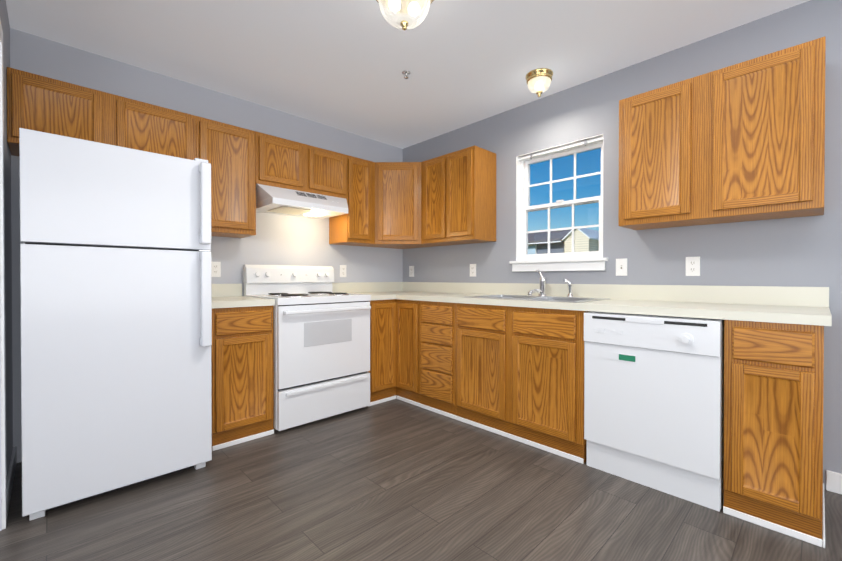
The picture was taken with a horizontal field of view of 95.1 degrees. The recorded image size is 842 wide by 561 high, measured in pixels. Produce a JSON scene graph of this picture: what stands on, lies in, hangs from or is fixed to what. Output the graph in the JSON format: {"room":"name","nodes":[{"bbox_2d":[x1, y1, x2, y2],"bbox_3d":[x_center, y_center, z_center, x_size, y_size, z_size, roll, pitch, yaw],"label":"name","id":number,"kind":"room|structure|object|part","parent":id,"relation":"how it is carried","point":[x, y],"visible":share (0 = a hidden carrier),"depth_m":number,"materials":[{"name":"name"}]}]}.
{"room":"kitchen","nodes":[
{"label":"kitchen","id":0,"kind":"room"},
{"bbox_2d":[0,0,12,530],"bbox_3d":[-0.280,-0.176,-0.010,0.139,2.475,6.000,0,1,-44],"label":"wall","id":1,"kind":"structure","parent":0,"point":[6,405],"depth_m":1.86,"materials":[{"name":"grey paint"}]},
{"bbox_2d":[7,446,16,515],"bbox_3d":[-2.064,0.998,1.935,0.013,0.100,0.735,0,1,-44],"label":"baseboard","id":2,"kind":"structure","parent":1,"relation":"attached to","point":[13,462],"depth_m":1.93,"materials":[{"name":"white"}]},
{"bbox_2d":[10,28,402,462],"bbox_3d":[-1.801,-0.196,2.796,4.600,2.475,0.150,0,1,-44],"label":"wall","id":3,"kind":"structure","parent":0,"point":[277,239],"depth_m":3.01,"materials":[{"name":"grey paint"}]},
{"bbox_2d":[7,67,195,159],"bbox_3d":[-1.900,-0.902,2.362,0.858,0.382,0.325,0,1,-44],"label":"upper cabinet","id":4,"kind":"object","parent":3,"relation":"attached to","point":[36,102],"visible":0.62,"depth_m":2.18,"materials":[{"name":"brown wood"}]},
{"bbox_2d":[212,262,220,276],"bbox_3d":[-1.558,-0.085,2.920,0.072,0.116,0.009,0,1,-44],"label":"electrical outlet","id":5,"kind":"object","parent":3,"relation":"attached to","point":[216,269],"visible":0.96,"depth_m":2.92,"materials":[{"name":"white plastic"}]},
{"bbox_2d":[196,116,255,237],"bbox_3d":[-1.451,-0.715,2.797,0.389,0.762,0.325,0,1,-44],"label":"upper cabinet","id":6,"kind":"object","parent":3,"relation":"attached to","point":[227,151],"visible":0.75,"depth_m":2.70,"materials":[{"name":"brown wood"}]},
{"bbox_2d":[256,131,346,198],"bbox_3d":[-1.029,-0.906,3.203,0.783,0.385,0.325,0,1,-44],"label":"upper cabinet","id":7,"kind":"object","parent":3,"relation":"attached to","point":[286,163],"visible":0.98,"depth_m":3.05,"materials":[{"name":"brown wood"}]},
{"bbox_2d":[256,184,347,218],"bbox_3d":[-0.989,-0.629,3.154,0.766,0.166,0.453,0,1,-44],"label":"range hood","id":8,"kind":"object","parent":7,"relation":"attached to","point":[280,201],"visible":1,"depth_m":3.00,"materials":[{"name":"white metal"}]},
{"bbox_2d":[340,265,345,276],"bbox_3d":[-0.748,-0.090,3.701,0.072,0.116,0.009,0,1,-44],"label":"electrical outlet","id":9,"kind":"object","parent":3,"relation":"attached to","point":[342,270],"visible":1,"depth_m":3.70,"materials":[{"name":"white plastic"}]},
{"bbox_2d":[329,155,374,245],"bbox_3d":[-0.637,-0.721,3.583,0.305,0.762,0.325,0,1,-44],"label":"upper cabinet","id":10,"kind":"object","parent":3,"relation":"attached to","point":[355,226],"visible":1,"depth_m":3.47,"materials":[{"name":"brown wood"}]},
{"bbox_2d":[361,162,438,248],"bbox_3d":[-0.209,-0.722,3.799,0.608,0.762,0.608,0,1,-44],"label":"upper cabinet","id":11,"kind":"object","parent":3,"relation":"attached to","point":[397,205],"visible":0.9,"depth_m":3.57,"materials":[{"name":"brown wood"}]},
{"bbox_2d":[6,0,809,148],"bbox_3d":[0.335,-1.468,0.574,4.600,0.100,6.300,0,1,-44],"label":"ceiling","id":12,"kind":"structure","parent":0,"point":[341,64],"depth_m":2.34,"materials":[{"name":"white paint"}]},
{"bbox_2d":[376,0,433,30],"bbox_3d":[-0.081,-1.320,1.870,0.336,0.213,0.336,0,1,-44],"label":"ceiling light","id":13,"kind":"object","parent":12,"relation":"attached to","point":[404,15],"visible":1,"depth_m":1.83,"materials":[{"name":"white glass"}]},
{"bbox_2d":[402,70,409,78],"bbox_3d":[-0.102,-1.415,2.654,0.060,0.036,0.060,0,1,-44],"label":"sprinkler","id":14,"kind":"object","parent":12,"relation":"attached to","point":[406,73],"visible":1,"depth_m":2.64,"materials":[{"name":"silver metal"}]},
{"bbox_2d":[526,68,552,96],"bbox_3d":[0.825,-1.355,2.688,0.184,0.155,0.184,0,1,-44],"label":"ceiling light","id":15,"kind":"object","parent":12,"relation":"attached to","point":[539,80],"visible":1,"depth_m":2.63,"materials":[{"name":"gold metal"}]},
{"bbox_2d":[0,399,841,560],"bbox_3d":[0.335,1.107,0.593,4.600,0.100,6.300,0,1,-44],"label":"floor","id":16,"kind":"structure","parent":0,"point":[395,480],"depth_m":1.75,"materials":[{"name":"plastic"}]},
{"bbox_2d":[19,128,211,520],"bbox_3d":[-1.680,0.190,2.145,0.735,1.712,0.838,0,1,-44],"label":"fridge","id":17,"kind":"object","parent":16,"relation":"on","point":[116,304],"visible":1,"depth_m":1.83,"materials":[{"name":"white metal"}]},
{"bbox_3d":[-1.171,-0.139,2.090,0.050,0.990,0.056,0,1,-44],"label":"handle","id":18,"kind":"part","parent":17,"relation":"part of","materials":[{"name":"white plastic"}]},
{"bbox_2d":[211,305,273,450],"bbox_3d":[-1.344,0.605,2.698,0.383,0.875,0.630,0,1,-44],"label":"base cabinet","id":19,"kind":"object","parent":16,"relation":"on","point":[242,358],"visible":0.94,"depth_m":2.46,"materials":[{"name":"brown wood"}]},
{"bbox_2d":[212,284,274,308],"bbox_3d":[-1.358,0.097,2.679,0.422,0.140,0.633,0,1,-44],"label":"countertop","id":20,"kind":"structure","parent":19,"relation":"on","point":[223,295],"depth_m":2.59,"materials":[{"name":"beige laminate"}]},
{"bbox_2d":[243,264,370,430],"bbox_3d":[-0.884,0.457,3.057,0.773,1.165,0.683,0,1,-44],"label":"stove","id":21,"kind":"object","parent":16,"relation":"on","point":[321,333],"visible":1,"depth_m":2.85,"materials":[{"name":"white metal"}]},
{"bbox_3d":[-0.664,0.216,2.828,0.705,0.026,0.050,0,1,-44],"label":"handle","id":22,"kind":"part","parent":21,"relation":"part of","materials":[{"name":"white metal"}]},
{"bbox_2d":[368,299,420,406],"bbox_3d":[-0.213,0.598,3.592,0.913,0.875,0.913,0,1,-44],"label":"base cabinet","id":23,"kind":"object","parent":16,"relation":"on","point":[394,371],"visible":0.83,"depth_m":3.25,"materials":[{"name":"brown wood"}]},
{"bbox_2d":[332,282,395,299],"bbox_3d":[-0.542,0.091,3.462,0.257,0.140,0.638,0,1,-44],"label":"countertop","id":24,"kind":"structure","parent":23,"relation":"on","point":[377,290],"depth_m":3.78,"materials":[{"name":"beige laminate"}]},
{"bbox_2d":[396,282,831,325],"bbox_3d":[0.681,0.096,2.850,0.653,0.140,3.218,0,1,-44],"label":"countertop","id":25,"kind":"structure","parent":23,"relation":"on","point":[794,305],"depth_m":2.22,"materials":[{"name":"beige laminate"}]},
{"bbox_2d":[464,294,609,302],"bbox_3d":[0.797,0.208,2.728,0.510,0.176,0.850,0,1,-44],"label":"sink","id":26,"kind":"object","parent":25,"relation":"in","point":[549,298],"visible":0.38,"depth_m":2.72,"materials":[{"name":"silver metal"}]},
{"bbox_2d":[528,270,573,296],"bbox_3d":[0.910,0.018,2.772,0.265,0.202,0.299,0,1,-44],"label":"faucet","id":27,"kind":"object","parent":25,"relation":"on","point":[542,290],"visible":1,"depth_m":2.87,"materials":[{"name":"silver metal"}]},
{"bbox_2d":[420,301,455,418],"bbox_3d":[0.340,0.601,3.224,0.630,0.875,0.384,0,1,-44],"label":"base cabinet","id":28,"kind":"object","parent":16,"relation":"on","point":[438,357],"visible":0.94,"depth_m":2.99,"materials":[{"name":"brown wood"}]},
{"bbox_2d":[456,303,589,463],"bbox_3d":[0.806,0.604,2.741,0.630,0.875,0.958,0,1,-44],"label":"base cabinet","id":29,"kind":"object","parent":16,"relation":"on","point":[519,374],"visible":0.83,"depth_m":2.45,"materials":[{"name":"brown wood"}]},
{"bbox_2d":[584,311,723,511],"bbox_3d":[1.335,0.612,2.143,0.642,0.868,0.608,0,1,-44],"label":"dishwasher","id":30,"kind":"object","parent":16,"relation":"on","point":[653,401],"visible":0.96,"depth_m":1.90,"materials":[{"name":"white metal"}]},
{"bbox_2d":[723,320,824,547],"bbox_3d":[1.688,0.611,1.827,0.630,0.875,0.318,0,1,-44],"label":"base cabinet","id":31,"kind":"object","parent":16,"relation":"on","point":[773,421],"visible":0.98,"depth_m":1.60,"materials":[{"name":"brown wood"}]},
{"bbox_2d":[403,0,841,488],"bbox_3d":[1.988,-0.191,2.075,0.150,2.475,6.150,0,1,-44],"label":"wall","id":32,"kind":"structure","parent":0,"point":[797,252],"depth_m":2.38,"materials":[{"name":"grey paint"}]},
{"bbox_2d":[409,266,413,276],"bbox_3d":[-0.101,-0.098,4.124,0.009,0.116,0.072,0,1,-44],"label":"electrical outlet","id":33,"kind":"object","parent":32,"relation":"attached to","point":[411,271],"visible":1,"depth_m":4.12,"materials":[{"name":"white plastic"}]},
{"bbox_2d":[421,145,495,245],"bbox_3d":[0.321,-0.720,3.453,0.325,0.762,0.625,0,1,-44],"label":"upper cabinet","id":34,"kind":"object","parent":32,"relation":"attached to","point":[458,197],"visible":1,"depth_m":3.28,"materials":[{"name":"brown wood"}]},
{"bbox_2d":[470,264,475,276],"bbox_3d":[0.475,-0.094,3.527,0.009,0.116,0.072,0,1,-44],"label":"electrical outlet","id":35,"kind":"object","parent":32,"relation":"attached to","point":[472,270],"visible":1,"depth_m":3.52,"materials":[{"name":"white plastic"}]},
{"bbox_2d":[509,258,607,271],"bbox_3d":[1.041,-0.116,2.968,0.092,0.088,0.780,0,1,-44],"label":"window sill","id":36,"kind":"structure","parent":32,"relation":"attached to","point":[589,264],"depth_m":2.90,"materials":[{"name":"white"}]},
{"bbox_2d":[516,134,602,260],"bbox_3d":[1.081,-0.596,2.997,0.130,0.870,0.701,0,1,-44],"label":"window","id":37,"kind":"structure","parent":32,"relation":"in","point":[524,162],"depth_m":3.05,"materials":[{"name":"white plastic"}]},
{"bbox_2d":[616,258,626,275],"bbox_3d":[1.356,-0.090,2.608,0.017,0.116,0.072,0,1,-44],"label":"light switch","id":38,"kind":"object","parent":32,"relation":"attached to","point":[621,267],"visible":1,"depth_m":2.61,"materials":[{"name":"white plastic"}]},
{"bbox_2d":[686,257,699,275],"bbox_3d":[1.639,-0.085,2.322,0.009,0.116,0.072,0,1,-44],"label":"electrical outlet","id":39,"kind":"object","parent":32,"relation":"attached to","point":[692,266],"visible":1,"depth_m":2.32,"materials":[{"name":"white plastic"}]},
{"bbox_2d":[618,37,825,229],"bbox_3d":[1.602,-0.710,2.126,0.325,0.762,0.865,0,1,-44],"label":"upper cabinet","id":40,"kind":"object","parent":32,"relation":"attached to","point":[744,141],"visible":1,"depth_m":1.95,"materials":[{"name":"brown wood"}]},
{"bbox_2d":[826,470,841,493],"bbox_3d":[2.983,1.005,0.934,0.014,0.100,2.755,0,1,-44],"label":"baseboard","id":41,"kind":"structure","parent":32,"relation":"attached to","point":[834,482],"depth_m":1.90,"materials":[{"name":"white"}]},
{"label":"outside","id":42,"kind":"structure","parent":0,"visible":0},
{"bbox_3d":[17.787,4.004,21.628,130.000,0.200,120.000,0,1,-44],"label":"ground","id":43,"kind":"structure","parent":42,"visible":0},
{"bbox_2d":[528,229,571,253],"bbox_3d":[5.484,0.411,26.141,5.400,6.920,10.980,0,1,-44],"label":"house","id":44,"kind":"structure","parent":43,"relation":"on","point":[540,241],"depth_m":21.48,"materials":[{"name":"grey"}]},
{"bbox_2d":[562,226,598,252],"bbox_3d":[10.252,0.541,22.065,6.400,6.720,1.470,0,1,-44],"label":"house","id":45,"kind":"structure","parent":43,"relation":"on","point":[595,239],"depth_m":19.89,"materials":[{"name":"beige"}]}
]}

